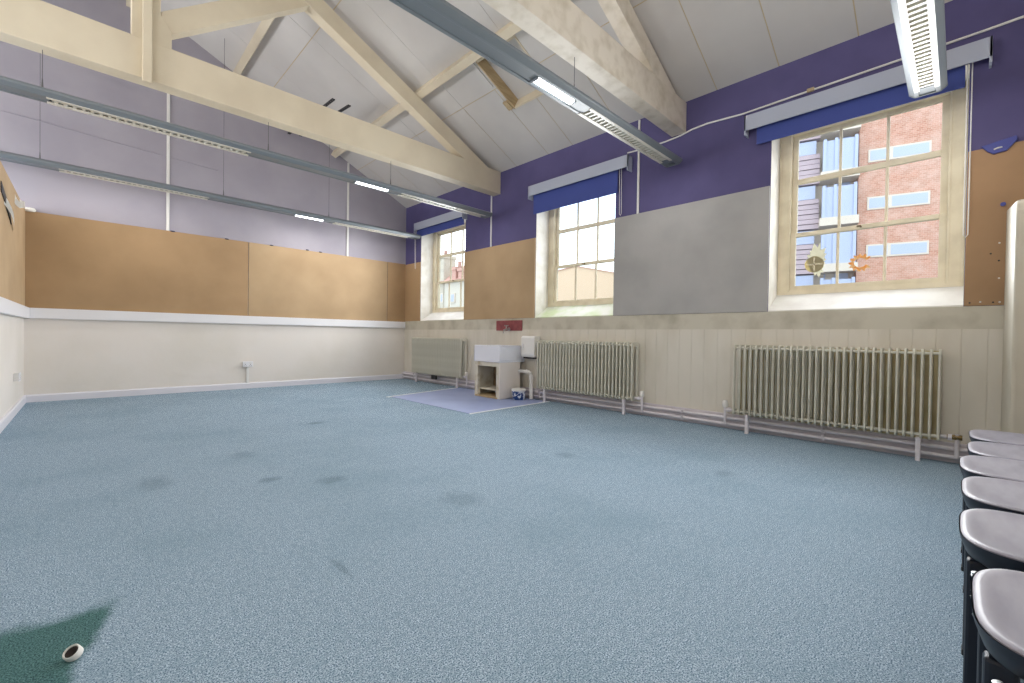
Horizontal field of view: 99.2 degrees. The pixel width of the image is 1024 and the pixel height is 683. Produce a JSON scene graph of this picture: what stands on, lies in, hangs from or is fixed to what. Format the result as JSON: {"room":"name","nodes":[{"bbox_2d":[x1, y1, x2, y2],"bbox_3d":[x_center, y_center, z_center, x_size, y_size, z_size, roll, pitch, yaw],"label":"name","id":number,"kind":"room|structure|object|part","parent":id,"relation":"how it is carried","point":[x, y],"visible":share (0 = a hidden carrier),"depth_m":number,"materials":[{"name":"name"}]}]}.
{"room":"community hall","nodes":[
{"label":"community hall","id":0,"kind":"room"},
{"bbox_2d":[0,314,23,418],"bbox_3d":[-3.338,-0.385,2.476,0.100,2.610,9.460,0,1,-44],"label":"wall","id":1,"kind":"structure","parent":0,"point":[11,327],"depth_m":4.87,"materials":[{"name":"beige paint"}]},
{"bbox_2d":[0,161,24,305],"bbox_3d":[-3.288,-1.033,2.507,0.011,1.323,9.460,0,1,-44],"label":"pinboard","id":2,"kind":"object","parent":1,"relation":"attached to","point":[12,236],"visible":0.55,"depth_m":4.82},
{"bbox_2d":[0,181,13,223],"bbox_3d":[-5.256,-1.386,4.554,0.030,0.335,1.010,0,1,-44],"label":"notice","id":3,"kind":"object","parent":2,"relation":"attached to","point":[6,202],"visible":1,"depth_m":4.46,"materials":[{"name":"white paper"}]},
{"bbox_2d":[15,195,20,207],"bbox_3d":[-5.745,-1.630,5.056,0.019,0.144,0.162,0,1,-28],"label":"paper scrap","id":4,"kind":"object","parent":2,"relation":"attached to","point":[17,202],"visible":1,"depth_m":5.07,"materials":[{"name":"white paper"}]},
{"bbox_2d":[20,200,24,207],"bbox_3d":[-6.097,-1.697,5.416,0.012,0.111,0.148,0,1,-29],"label":"paper scrap","id":5,"kind":"object","parent":2,"relation":"attached to","point":[21,202],"visible":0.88,"depth_m":5.44,"materials":[{"name":"white paper"}]},
{"bbox_2d":[0,395,25,432],"bbox_3d":[-3.313,0.868,2.533,0.022,0.105,9.460,0,1,-44],"label":"baseboard","id":6,"kind":"structure","parent":1,"relation":"attached to","point":[5,420],"depth_m":4.83,"materials":[{"name":"white"}]},
{"bbox_2d":[0,297,29,317],"bbox_3d":[-3.284,-0.297,2.531,0.055,0.145,9.460,0,1,-44],"label":"trunking","id":7,"kind":"structure","parent":1,"relation":"attached to","point":[7,307],"depth_m":4.60,"materials":[{"name":"white plastic"}]},
{"bbox_2d":[13,372,21,380],"bbox_3d":[-5.817,0.416,5.123,0.056,0.100,0.160,0,1,-44],"label":"power socket","id":8,"kind":"object","parent":1,"relation":"attached to","point":[16,376],"visible":1,"depth_m":5.07,"materials":[{"name":"white plastic"}]},
{"bbox_2d":[0,0,405,394],"bbox_3d":[-5.916,-2.261,6.726,10.088,6.184,0.306,0,1,-44],"label":"wall","id":9,"kind":"structure","parent":0,"point":[249,178],"depth_m":7.03,"materials":[{"name":"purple paint"}]},
{"bbox_2d":[0,110,218,170],"bbox_3d":[-6.489,-2.999,5.933,4.210,0.189,0.010,0,1,-44],"label":"cable","id":10,"kind":"object","parent":9,"relation":"attached to","point":[0,110],"visible":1,"depth_m":6.39,"materials":[{"name":"grey plastic"}]},
{"bbox_2d":[25,211,247,315],"bbox_3d":[-5.637,-1.113,6.813,2.644,1.308,0.013,0,1,-44],"label":"pinboard","id":11,"kind":"object","parent":9,"relation":"attached to","point":[71,262],"visible":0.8,"depth_m":6.62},
{"bbox_2d":[25,207,35,211],"bbox_3d":[-6.527,-1.786,5.897,0.118,0.064,0.054,0,1,-44],"label":"crumpled tissue","id":12,"kind":"object","parent":11,"relation":"on","point":[29,209],"visible":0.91,"depth_m":5.88,"materials":[{"name":"white paper"}]},
{"bbox_2d":[166,93,169,230],"bbox_3d":[-5.462,-3.418,6.920,0.040,3.306,0.017,0,1,-44],"label":"conduit","id":13,"kind":"object","parent":9,"relation":"attached to","point":[168,95],"visible":0.44,"depth_m":6.92,"materials":[{"name":"white plastic"}]},
{"bbox_2d":[26,374,403,402],"bbox_3d":[-4.549,0.784,7.921,5.780,0.105,0.022,0,1,-44],"label":"baseboard","id":14,"kind":"structure","parent":9,"relation":"attached to","point":[196,388],"depth_m":7.18,"materials":[{"name":"white"}]},
{"bbox_2d":[30,308,404,327],"bbox_3d":[-4.496,-0.380,7.919,5.739,0.145,0.055,0,1,-44],"label":"trunking","id":15,"kind":"structure","parent":9,"relation":"attached to","point":[36,313],"depth_m":7.17,"materials":[{"name":"white plastic"}]},
{"bbox_2d":[242,361,252,382],"bbox_3d":[-4.698,0.544,7.737,0.160,0.385,0.056,0,1,-44],"label":"power socket","id":16,"kind":"object","parent":9,"relation":"attached to","point":[247,364],"visible":1,"depth_m":7.74,"materials":[{"name":"white plastic"}]},
{"bbox_3d":[-4.684,0.402,7.723,0.160,0.100,0.010,0,1,-44],"label":"plate","id":17,"kind":"part","parent":16,"relation":"part of","materials":[{"name":"white plastic"}]},
{"bbox_2d":[248,242,386,320],"bbox_3d":[-3.724,-1.106,8.681,2.687,1.308,0.013,0,1,-44],"label":"pinboard","id":18,"kind":"object","parent":9,"relation":"attached to","point":[282,281],"visible":1,"depth_m":8.53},
{"bbox_2d":[346,163,348,255],"bbox_3d":[-3.380,-2.717,8.971,0.040,1.917,0.017,0,1,-44],"label":"conduit","id":19,"kind":"object","parent":9,"relation":"attached to","point":[347,247],"visible":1,"depth_m":8.96,"materials":[{"name":"white plastic"}]},
{"bbox_2d":[387,262,404,321],"bbox_3d":[-2.598,-1.103,9.780,0.443,1.308,0.013,0,1,-44],"label":"pinboard","id":20,"kind":"object","parent":9,"relation":"attached to","point":[395,271],"visible":1,"depth_m":9.77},
{"bbox_2d":[0,378,1023,682],"bbox_3d":[-2.571,0.982,3.331,10.148,0.120,9.960,0,1,-44],"label":"floor","id":21,"kind":"structure","parent":0,"point":[343,532],"depth_m":2.08,"materials":[{"name":"blue carpet"}]},
{"bbox_2d":[62,644,83,661],"bbox_3d":[-1.334,0.946,1.323,0.042,0.042,0.046,1,1,-4],"label":"pipe stub","id":22,"kind":"object","parent":21,"relation":"on","point":[73,652],"visible":1,"depth_m":1.32,"materials":[{"name":"white plastic"}]},
{"bbox_2d":[411,337,467,387],"bbox_3d":[-1.464,0.400,8.765,0.184,0.945,1.830,0,1,-44],"label":"radiator","id":23,"kind":"object","parent":21,"relation":"on","point":[447,357],"visible":1,"depth_m":8.60,"materials":[{"name":"beige metal"}]},
{"bbox_2d":[388,388,549,413],"bbox_3d":[-0.800,0.901,6.907,1.690,0.008,2.345,0,1,-44],"label":"mat","id":24,"kind":"object","parent":21,"relation":"on","point":[464,400],"visible":0.98,"depth_m":6.64,"materials":[{"name":"purple"}]},
{"bbox_2d":[474,345,524,398],"bbox_3d":[-0.214,0.483,7.239,0.576,0.842,0.649,0,1,-44],"label":"sink","id":25,"kind":"object","parent":24,"relation":"on","point":[497,367],"visible":0.94,"depth_m":7.04,"materials":[{"name":"white ceramic"}]},
{"bbox_3d":[-0.390,0.619,7.075,0.060,0.569,0.605,0,1,-44],"label":"frame","id":26,"kind":"part","parent":25,"relation":"part of","materials":[{"name":"beige wood"}]},
{"bbox_3d":[-0.435,0.611,7.440,0.385,0.574,0.020,0,1,-44],"label":"panel","id":27,"kind":"part","parent":25,"relation":"part of","materials":[{"name":"beige wood"}]},
{"bbox_2d":[480,385,495,390],"bbox_3d":[-0.244,0.777,7.208,0.335,0.025,0.585,0,1,-44],"label":"shelf","id":28,"kind":"object","parent":25,"relation":"attached to","point":[482,387],"depth_m":7.24,"materials":[{"name":"beige wood"}]},
{"bbox_2d":[474,345,524,362],"bbox_3d":[-0.209,0.196,7.235,0.576,0.268,0.649,0,1,-44],"label":"basin","id":29,"kind":"object","parent":25,"relation":"in","point":[482,353],"depth_m":7.02,"materials":[{"name":"white ceramic"}]},
{"bbox_3d":[-0.036,0.623,6.984,0.450,0.574,0.020,0,1,-44],"label":"panel","id":30,"kind":"part","parent":25,"relation":"part of","materials":[{"name":"beige paint"}]},
{"bbox_2d":[518,369,533,398],"bbox_3d":[0.224,0.682,7.011,0.072,0.462,0.305,0,1,-44],"label":"pipe","id":31,"kind":"object","parent":25,"relation":"attached to","point":[531,377],"visible":1,"depth_m":6.91,"materials":[{"name":"white plastic"}]},
{"bbox_2d":[511,388,525,399],"bbox_3d":[0.104,0.828,6.875,0.230,0.172,0.228,0,1,-44],"label":"plastic tub","id":32,"kind":"object","parent":24,"relation":"on","point":[517,393],"visible":1,"depth_m":6.79,"materials":[{"name":"white"}]},
{"bbox_3d":[0.106,0.760,6.875,0.228,0.037,0.228,0,1,-44],"label":"lid","id":33,"kind":"part","parent":32,"relation":"part of","materials":[{"name":"white plastic"}]},
{"bbox_2d":[536,340,643,414],"bbox_3d":[1.063,0.469,6.181,0.178,0.945,1.780,0,1,-44],"label":"radiator","id":34,"kind":"object","parent":21,"relation":"on","point":[593,368],"visible":1,"depth_m":6.07,"materials":[{"name":"beige metal"}]},
{"bbox_2d":[722,345,961,460],"bbox_3d":[3.004,0.522,4.194,0.178,0.945,1.865,0,1,-44],"label":"radiator","id":35,"kind":"object","parent":21,"relation":"on","point":[790,395],"visible":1,"depth_m":4.14,"materials":[{"name":"beige metal"}]},
{"bbox_2d":[959,509,1023,682],"bbox_3d":[1.538,0.608,1.157,0.456,0.802,0.491,0,1,-44],"label":"chair","id":36,"kind":"object","parent":21,"relation":"on","point":[991,539],"visible":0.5,"depth_m":1.23,"materials":[{"name":"black plastic"}]},
{"bbox_3d":[1.473,0.805,1.387,0.038,0.378,0.048,0,1,-44],"label":"leg","id":37,"kind":"part","parent":36,"relation":"part of","materials":[{"name":"black plastic"}]},
{"bbox_3d":[1.309,0.804,1.226,0.038,0.378,0.048,0,1,-44],"label":"leg","id":38,"kind":"part","parent":36,"relation":"part of","materials":[{"name":"black plastic"}]},
{"bbox_3d":[1.506,0.554,1.189,0.450,0.008,0.394,0,1,-44],"label":"seat","id":39,"kind":"part","parent":36,"relation":"part of","materials":[{"name":"grey plastic"}]},
{"bbox_2d":[959,455,1023,571],"bbox_3d":[2.233,0.611,1.833,0.456,0.802,0.491,0,1,-44],"label":"chair","id":40,"kind":"object","parent":21,"relation":"on","point":[970,465],"visible":0.53,"depth_m":1.91,"materials":[{"name":"black plastic"}]},
{"bbox_3d":[2.004,0.806,1.903,0.038,0.378,0.048,0,1,-44],"label":"leg","id":41,"kind":"part","parent":40,"relation":"part of","materials":[{"name":"black plastic"}]},
{"bbox_3d":[2.202,0.557,1.865,0.450,0.008,0.394,0,1,-44],"label":"seat","id":42,"kind":"part","parent":40,"relation":"part of","materials":[{"name":"grey plastic"}]},
{"bbox_2d":[961,476,1023,592],"bbox_3d":[1.899,0.610,1.502,0.456,0.802,0.491,0,1,-44],"label":"chair","id":43,"kind":"object","parent":21,"relation":"on","point":[978,492],"visible":0.41,"depth_m":1.59,"materials":[{"name":"black plastic"}]},
{"bbox_3d":[1.869,0.556,1.534,0.450,0.008,0.394,0,1,-44],"label":"seat","id":44,"kind":"part","parent":43,"relation":"part of","materials":[{"name":"grey plastic"}]},
{"bbox_2d":[967,441,1023,460],"bbox_3d":[2.587,0.612,2.137,0.456,0.802,0.491,0,1,-44],"label":"chair","id":45,"kind":"object","parent":21,"relation":"on","point":[977,448],"visible":0.43,"depth_m":2.23,"materials":[{"name":"black plastic"}]},
{"bbox_2d":[969,430,1023,445],"bbox_3d":[2.942,0.614,2.467,0.456,0.802,0.491,0,1,-44],"label":"chair","id":46,"kind":"object","parent":21,"relation":"on","point":[974,435],"visible":0.37,"depth_m":2.55,"materials":[{"name":"black plastic"}]},
{"bbox_2d":[971,569,1023,682],"bbox_3d":[1.174,0.607,0.778,0.456,0.802,0.491,0,1,-44],"label":"chair","id":47,"kind":"object","parent":21,"relation":"on","point":[997,595],"visible":1,"depth_m":0.87,"materials":[{"name":"black plastic"}]},
{"bbox_3d":[1.110,0.804,1.007,0.038,0.378,0.048,0,1,-44],"label":"leg","id":48,"kind":"part","parent":47,"relation":"part of","materials":[{"name":"black plastic"}]},
{"bbox_3d":[0.946,0.803,0.847,0.038,0.378,0.048,0,1,-44],"label":"leg","id":49,"kind":"part","parent":47,"relation":"part of","materials":[{"name":"black plastic"}]},
{"bbox_2d":[1001,199,1023,433],"bbox_3d":[3.712,-0.009,3.017,0.848,2.057,0.372,0,1,-44],"label":"boxing","id":50,"kind":"structure","parent":21,"relation":"on","point":[1012,398],"depth_m":2.85,"materials":[{"name":"beige paint"}]},
{"bbox_2d":[161,0,951,207],"bbox_3d":[-0.772,-4.109,4.881,4.772,2.317,9.460,0,1,-44],"label":"ceiling","id":51,"kind":"structure","parent":0,"point":[702,47],"depth_m":5.91,"materials":[{"name":"beige paint"}]},
{"bbox_2d":[126,0,130,7],"bbox_3d":[-2.466,-5.084,3.202,0.100,0.248,9.460,0,1,-44],"label":"ridge beam","id":52,"kind":"structure","parent":51,"relation":"attached to","point":[128,2],"depth_m":6.50,"materials":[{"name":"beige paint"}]},
{"bbox_2d":[0,38,420,239],"bbox_3d":[-5.221,-3.533,6.211,8.990,2.663,0.236,0,1,-44],"label":"strip light","id":53,"kind":"object","parent":51,"relation":"hanging from","point":[4,156],"visible":0.99,"depth_m":6.49,"materials":[{"name":"grey metal"}]},
{"bbox_3d":[-7.043,-2.230,4.466,3.350,0.008,0.098,0,1,-44],"label":"plate","id":54,"kind":"part","parent":53,"relation":"part of","materials":[{"name":"grey"}]},
{"bbox_3d":[-4.266,-2.220,7.178,1.266,0.008,0.098,0,1,-44],"label":"plate","id":55,"kind":"part","parent":53,"relation":"part of","materials":[{"name":"grey metal"}]},
{"bbox_2d":[233,18,274,74],"bbox_3d":[-1.498,-4.500,4.162,0.136,0.136,9.460,0,1,-44],"label":"purlin","id":56,"kind":"structure","parent":51,"relation":"attached to","point":[264,25],"depth_m":6.64,"materials":[{"name":"beige paint"}]},
{"bbox_2d":[288,98,334,133],"bbox_3d":[-3.456,-3.970,7.418,0.042,0.486,2.082,0,1,-44],"label":"rail","id":57,"kind":"object","parent":51,"relation":"hanging from","point":[332,99],"visible":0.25,"depth_m":6.81,"materials":[{"name":"black metal"}]},
{"bbox_2d":[299,104,350,136],"bbox_3d":[-3.276,-3.892,7.527,0.042,0.444,2.182,0,1,-44],"label":"rail","id":58,"kind":"object","parent":51,"relation":"hanging from","point":[348,105],"visible":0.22,"depth_m":6.86,"materials":[{"name":"black metal"}]},
{"bbox_2d":[331,22,521,157],"bbox_3d":[-0.273,-3.674,5.380,0.136,0.136,9.460,0,1,-44],"label":"purlin","id":59,"kind":"structure","parent":51,"relation":"attached to","point":[510,29],"depth_m":6.03,"materials":[{"name":"beige paint"}]},
{"bbox_2d":[471,35,543,110],"bbox_3d":[0.015,-3.581,5.776,0.852,0.511,0.820,0,1,-44],"label":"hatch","id":60,"kind":"object","parent":51,"relation":"attached to","point":[516,92],"visible":0.54,"depth_m":6.00,"materials":[{"name":"beige wood"}]},
{"bbox_2d":[890,0,947,97],"bbox_3d":[0.293,-3.339,0.498,8.900,2.577,0.236,0,1,-44],"label":"strip light","id":61,"kind":"object","parent":51,"relation":"hanging from","point":[919,24],"visible":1,"depth_m":3.00,"materials":[{"name":"grey metal"}]},
{"bbox_3d":[3.398,-2.062,3.563,0.110,0.008,0.098,0,1,-44],"label":"plate","id":62,"kind":"part","parent":61,"relation":"part of","materials":[{"name":"grey"}]},
{"bbox_2d":[406,0,1023,319],"bbox_3d":[0.994,-1.031,6.757,0.450,3.930,9.960,0,1,-44],"label":"wall","id":63,"kind":"structure","parent":0,"point":[718,160],"depth_m":4.92,"materials":[{"name":"purple paint"}]},
{"bbox_2d":[405,262,420,320],"bbox_3d":[-2.220,-1.097,9.716,0.013,1.286,0.635,0,1,-44],"label":"pinboard","id":64,"kind":"object","parent":63,"relation":"attached to","point":[412,275],"visible":1,"depth_m":9.70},
{"bbox_2d":[420,223,465,320],"bbox_3d":[-1.283,-1.426,9.088,0.454,2.005,1.550,0,1,-44],"label":"window","id":65,"kind":"structure","parent":63,"relation":"in","point":[450,313],"depth_m":9.39,"materials":[{"name":"beige paint"}]},
{"bbox_2d":[414,211,466,268],"bbox_3d":[-1.526,-2.064,8.935,0.113,0.974,1.794,0,1,-44],"label":"roller blind","id":66,"kind":"object","parent":65,"relation":"attached to","point":[451,219],"visible":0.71,"depth_m":8.85,"materials":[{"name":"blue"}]},
{"bbox_3d":[-2.128,-2.046,9.575,0.022,0.904,0.038,0,1,-44],"label":"pull cord","id":67,"kind":"part","parent":66,"relation":"part of","materials":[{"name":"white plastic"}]},
{"bbox_3d":[-1.297,-0.526,9.098,0.454,0.205,1.550,0,1,-44],"label":"sill","id":68,"kind":"part","parent":65,"relation":"part of","materials":[{"name":"white paint"}]},
{"bbox_3d":[-1.202,-0.989,9.179,0.038,0.618,1.320,0,1,-44],"label":"sash","id":69,"kind":"part","parent":65,"relation":"part of","materials":[{"name":"beige paint"}]},
{"bbox_3d":[-1.165,-1.813,9.193,0.038,1.110,1.320,0,1,-44],"label":"sash","id":70,"kind":"part","parent":65,"relation":"part of","materials":[{"name":"beige paint"}]},
{"bbox_2d":[490,196,491,246],"bbox_3d":[-0.370,-2.335,7.823,0.017,1.270,0.028,0,1,-44],"label":"conduit","id":71,"kind":"object","parent":63,"relation":"attached to","point":[491,196],"visible":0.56,"depth_m":7.82,"materials":[{"name":"white plastic"}]},
{"bbox_2d":[464,238,535,319],"bbox_3d":[-0.271,-1.049,7.714,0.021,1.296,1.840,0,1,-44],"label":"pinboard","id":72,"kind":"object","parent":63,"relation":"attached to","point":[499,280],"visible":1,"depth_m":7.63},
{"bbox_2d":[535,197,614,317],"bbox_3d":[1.062,-1.362,6.685,0.454,2.005,1.473,0,1,-44],"label":"window","id":73,"kind":"structure","parent":63,"relation":"in","point":[596,306],"depth_m":6.92,"materials":[{"name":"beige paint"}]},
{"bbox_3d":[1.049,-0.462,6.696,0.454,0.205,1.473,0,1,-44],"label":"sill","id":74,"kind":"part","parent":73,"relation":"part of","materials":[{"name":"white paint"}]},
{"bbox_3d":[1.144,-0.925,6.776,0.038,0.618,1.243,0,1,-44],"label":"sash","id":75,"kind":"part","parent":73,"relation":"part of","materials":[{"name":"beige paint"}]},
{"bbox_3d":[1.181,-1.749,6.791,0.038,1.110,1.243,0,1,-44],"label":"sash","id":76,"kind":"part","parent":73,"relation":"part of","materials":[{"name":"beige paint"}]},
{"bbox_2d":[528,154,631,214],"bbox_3d":[0.927,-2.102,6.423,0.113,0.764,1.815,0,1,-44],"label":"roller blind","id":77,"kind":"object","parent":63,"relation":"attached to","point":[601,179],"visible":1,"depth_m":6.33,"materials":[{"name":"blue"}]},
{"bbox_3d":[1.467,-2.052,5.893,0.022,0.694,0.038,0,1,-44],"label":"pull cord","id":78,"kind":"part","parent":77,"relation":"part of","materials":[{"name":"white plastic"}]},
{"bbox_2d":[637,120,640,213],"bbox_3d":[1.668,-2.299,5.735,0.017,1.230,0.028,0,1,-44],"label":"conduit","id":79,"kind":"object","parent":63,"relation":"attached to","point":[639,121],"visible":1,"depth_m":5.73,"materials":[{"name":"white plastic"}]},
{"bbox_2d":[403,371,968,463],"bbox_3d":[0.827,0.851,6.575,0.034,0.165,9.460,0,1,-44],"label":"baseboard","id":80,"kind":"structure","parent":63,"relation":"attached to","point":[928,449],"depth_m":4.64,"materials":[{"name":"grey wood"}]},
{"bbox_2d":[613,186,769,315],"bbox_3d":[2.070,-1.005,5.316,0.021,1.336,1.898,0,1,-44],"label":"pinboard","id":81,"kind":"object","parent":63,"relation":"attached to","point":[711,255],"visible":1,"depth_m":5.17,"materials":[{"name":"grey fabric"}]},
{"bbox_2d":[404,329,1002,443],"bbox_3d":[0.841,0.376,6.576,0.016,1.115,9.460,0,1,-44],"label":"panelling","id":82,"kind":"object","parent":63,"relation":"attached to","point":[685,368],"visible":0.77,"depth_m":4.92,"materials":[{"name":"beige paint"}]},
{"bbox_2d":[521,336,539,358],"bbox_3d":[0.290,0.093,7.006,0.172,0.365,0.295,0,1,-44],"label":"wall dispenser","id":83,"kind":"object","parent":82,"relation":"attached to","point":[528,343],"visible":0.85,"depth_m":6.94,"materials":[{"name":"white plastic"}]},
{"bbox_2d":[402,376,962,459],"bbox_3d":[0.801,0.879,6.530,0.066,0.048,9.430,0,1,-44],"label":"pipe","id":84,"kind":"object","parent":82,"relation":"attached to","point":[681,417],"visible":0.78,"depth_m":4.61,"materials":[{"name":"beige metal"}]},
{"bbox_2d":[402,372,967,452],"bbox_3d":[0.802,0.809,6.529,0.066,0.048,9.430,0,1,-44],"label":"pipe","id":85,"kind":"object","parent":82,"relation":"attached to","point":[823,430],"visible":0.7,"depth_m":4.57,"materials":[{"name":"metal"}]},
{"bbox_2d":[405,305,1003,329],"bbox_3d":[0.851,-0.274,6.569,0.014,0.191,9.460,0,1,-44],"label":"chair rail","id":86,"kind":"object","parent":63,"relation":"attached to","point":[963,317],"visible":1,"depth_m":4.57,"materials":[{"name":"beige paint"}]},
{"bbox_2d":[496,320,522,330],"bbox_3d":[-0.051,-0.273,7.470,0.018,0.175,0.630,0,1,-44],"label":"tile","id":87,"kind":"structure","parent":86,"relation":"attached to","point":[514,325],"depth_m":7.43,"materials":[{"name":"red tile"}]},
{"bbox_2d":[627,15,1023,153],"bbox_3d":[2.865,-2.522,4.498,0.033,0.100,3.771,0,1,-44],"label":"cable","id":88,"kind":"object","parent":63,"relation":"attached to","point":[811,89],"visible":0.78,"depth_m":4.24,"materials":[{"name":"white plastic"}]},
{"bbox_2d":[768,80,968,311],"bbox_3d":[3.414,-1.298,4.276,0.454,2.005,1.448,0,1,-44],"label":"window","id":89,"kind":"structure","parent":63,"relation":"in","point":[947,289],"depth_m":4.18,"materials":[{"name":"beige paint"}]},
{"bbox_2d":[805,242,826,276],"bbox_3d":[3.230,-0.865,4.634,0.003,0.375,0.195,0,1,-44],"label":"sticker","id":90,"kind":"object","parent":89,"relation":"attached to","point":[815,262],"visible":1,"depth_m":4.63,"materials":[{"name":"white paper"}]},
{"bbox_2d":[848,254,869,271],"bbox_3d":[3.486,-0.794,4.373,0.001,0.187,0.180,0,1,-44],"label":"sticker","id":91,"kind":"object","parent":89,"relation":"attached to","point":[852,260],"visible":1,"depth_m":4.38,"materials":[{"name":"orange paper"}]},
{"bbox_3d":[3.401,-0.398,4.287,0.454,0.205,1.448,0,1,-44],"label":"sill","id":92,"kind":"part","parent":89,"relation":"part of","materials":[{"name":"white paint"}]},
{"bbox_3d":[3.496,-0.861,4.367,0.038,0.618,1.218,0,1,-44],"label":"sash","id":93,"kind":"part","parent":89,"relation":"part of","materials":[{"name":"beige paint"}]},
{"bbox_3d":[3.533,-1.685,4.381,0.038,1.110,1.218,0,1,-44],"label":"sash","id":94,"kind":"part","parent":89,"relation":"part of","materials":[{"name":"beige paint"}]},
{"bbox_2d":[744,36,992,237],"bbox_3d":[3.177,-1.645,4.117,0.113,1.554,1.811,0,1,-44],"label":"roller blind","id":95,"kind":"object","parent":63,"relation":"attached to","point":[886,89],"visible":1,"depth_m":4.04,"materials":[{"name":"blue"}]},
{"bbox_3d":[3.736,-1.595,3.567,0.022,1.484,0.034,0,1,-44],"label":"pull cord","id":96,"kind":"part","parent":95,"relation":"part of","materials":[{"name":"white plastic"}]},
{"bbox_2d":[964,135,1023,305],"bbox_3d":[3.941,-0.947,3.383,0.045,1.318,0.572,0,1,-44],"label":"pinboard","id":97,"kind":"object","parent":63,"relation":"attached to","point":[995,179],"depth_m":3.49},
{"bbox_3d":[3.862,-1.551,3.453,0.028,0.114,0.193,0,1,-44],"label":"wall bracket","id":98,"kind":"part","parent":97,"relation":"part of","materials":[{"name":"blue plastic"}]},
{"bbox_3d":[-6.117,-1.055,-0.185,0.450,3.930,9.960,0,1,-44],"label":"wall","id":99,"kind":"structure","parent":0,"visible":0},
{"bbox_2d":[0,0,500,195],"bbox_3d":[-3.621,-3.806,4.380,9.484,2.497,0.237,0,1,-44],"label":"roof truss","id":100,"kind":"object","parent":99,"relation":"attached to","point":[145,56],"visible":1,"depth_m":4.86,"materials":[{"name":"beige paint"}]},
{"bbox_3d":[-3.637,-3.986,4.397,0.310,1.987,0.174,0,1,-44],"label":"king post","id":101,"kind":"part","parent":100,"relation":"part of","materials":[{"name":"beige paint"}]},
{"bbox_2d":[0,50,492,217],"bbox_3d":[-3.597,-2.380,4.479,8.900,0.448,0.236,0,1,-44],"label":"strip light","id":102,"kind":"object","parent":100,"relation":"hanging from","point":[9,85],"visible":1,"depth_m":4.68,"materials":[{"name":"grey metal"}]},
{"bbox_3d":[-5.371,-2.184,2.753,3.350,0.008,0.098,0,1,-44],"label":"plate","id":103,"kind":"part","parent":102,"relation":"part of","materials":[{"name":"grey"}]},
{"bbox_3d":[-2.593,-2.175,5.465,1.266,0.008,0.098,0,1,-44],"label":"plate","id":104,"kind":"part","parent":102,"relation":"part of","materials":[{"name":"grey metal"}]},
{"bbox_2d":[482,0,686,136],"bbox_3d":[-1.303,-3.748,2.006,9.484,2.487,0.237,0,1,-44],"label":"roof truss","id":105,"kind":"object","parent":99,"relation":"attached to","point":[632,71],"visible":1,"depth_m":4.23,"materials":[{"name":"paint"}]},
{"bbox_2d":[388,0,681,167],"bbox_3d":[-1.258,-2.334,2.127,8.960,0.433,0.236,0,1,-44],"label":"strip light","id":106,"kind":"object","parent":105,"relation":"hanging from","point":[441,15],"visible":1,"depth_m":3.42,"materials":[{"name":"grey metal"}]},
{"bbox_3d":[-0.276,-2.137,3.091,1.266,0.008,0.098,0,1,-44],"label":"plate","id":107,"kind":"part","parent":106,"relation":"part of","materials":[{"name":"grey metal"}]},
{"bbox_3d":[0.613,-2.134,3.960,0.200,0.008,0.098,0,1,-44],"label":"plate","id":108,"kind":"part","parent":106,"relation":"part of","materials":[{"name":"grey plastic"}]},
{"bbox_3d":[1.841,-2.130,5.158,0.110,0.008,0.098,0,1,-44],"label":"plate","id":109,"kind":"part","parent":106,"relation":"part of","materials":[{"name":"grey metal"}]},
{"label":"outside","id":110,"kind":"structure","parent":0,"visible":0},
{"bbox_3d":[12.998,1.891,33.707,54.296,0.200,90.000,0,1,-44],"label":"ground","id":111,"kind":"structure","parent":110,"visible":0},
{"bbox_2d":[440,251,463,307],"bbox_3d":[-1.651,-1.875,27.320,6.200,7.045,4.878,0,1,-44],"label":"stone house","id":112,"kind":"structure","parent":111,"relation":"on","point":[445,262],"depth_m":25.25,"materials":[{"name":"beige stone"}]},
{"bbox_2d":[558,266,613,300],"bbox_3d":[3.855,-0.481,17.496,4.040,4.658,4.400,0,1,-44],"label":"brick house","id":113,"kind":"structure","parent":111,"relation":"on","point":[566,276],"depth_m":15.90,"materials":[{"name":"beige brick"}]},
{"bbox_2d":[795,102,942,285],"bbox_3d":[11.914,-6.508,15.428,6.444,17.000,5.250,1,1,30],"label":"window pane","id":114,"kind":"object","parent":111,"relation":"on","point":[914,188],"visible":0.3,"depth_m":13.21,"materials":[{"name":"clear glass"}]},
{"bbox_3d":[10.096,-1.460,13.529,0.883,0.950,0.020,1,1,30],"label":"balustrade glass","id":115,"kind":"part","parent":114,"relation":"part of","materials":[{"name":"blue"}]},
{"bbox_3d":[10.139,-4.345,13.495,0.883,0.950,0.020,1,1,30],"label":"balustrade glass","id":116,"kind":"part","parent":114,"relation":"part of","materials":[{"name":"blue"}]},
{"bbox_3d":[10.117,-2.902,13.512,0.883,0.950,0.020,1,1,30],"label":"balustrade glass","id":117,"kind":"part","parent":114,"relation":"part of","materials":[{"name":"blue"}]},
{"bbox_3d":[10.161,-5.788,13.477,0.883,0.950,0.020,1,1,30],"label":"balustrade glass","id":118,"kind":"part","parent":114,"relation":"part of","materials":[{"name":"blue"}]}
]}

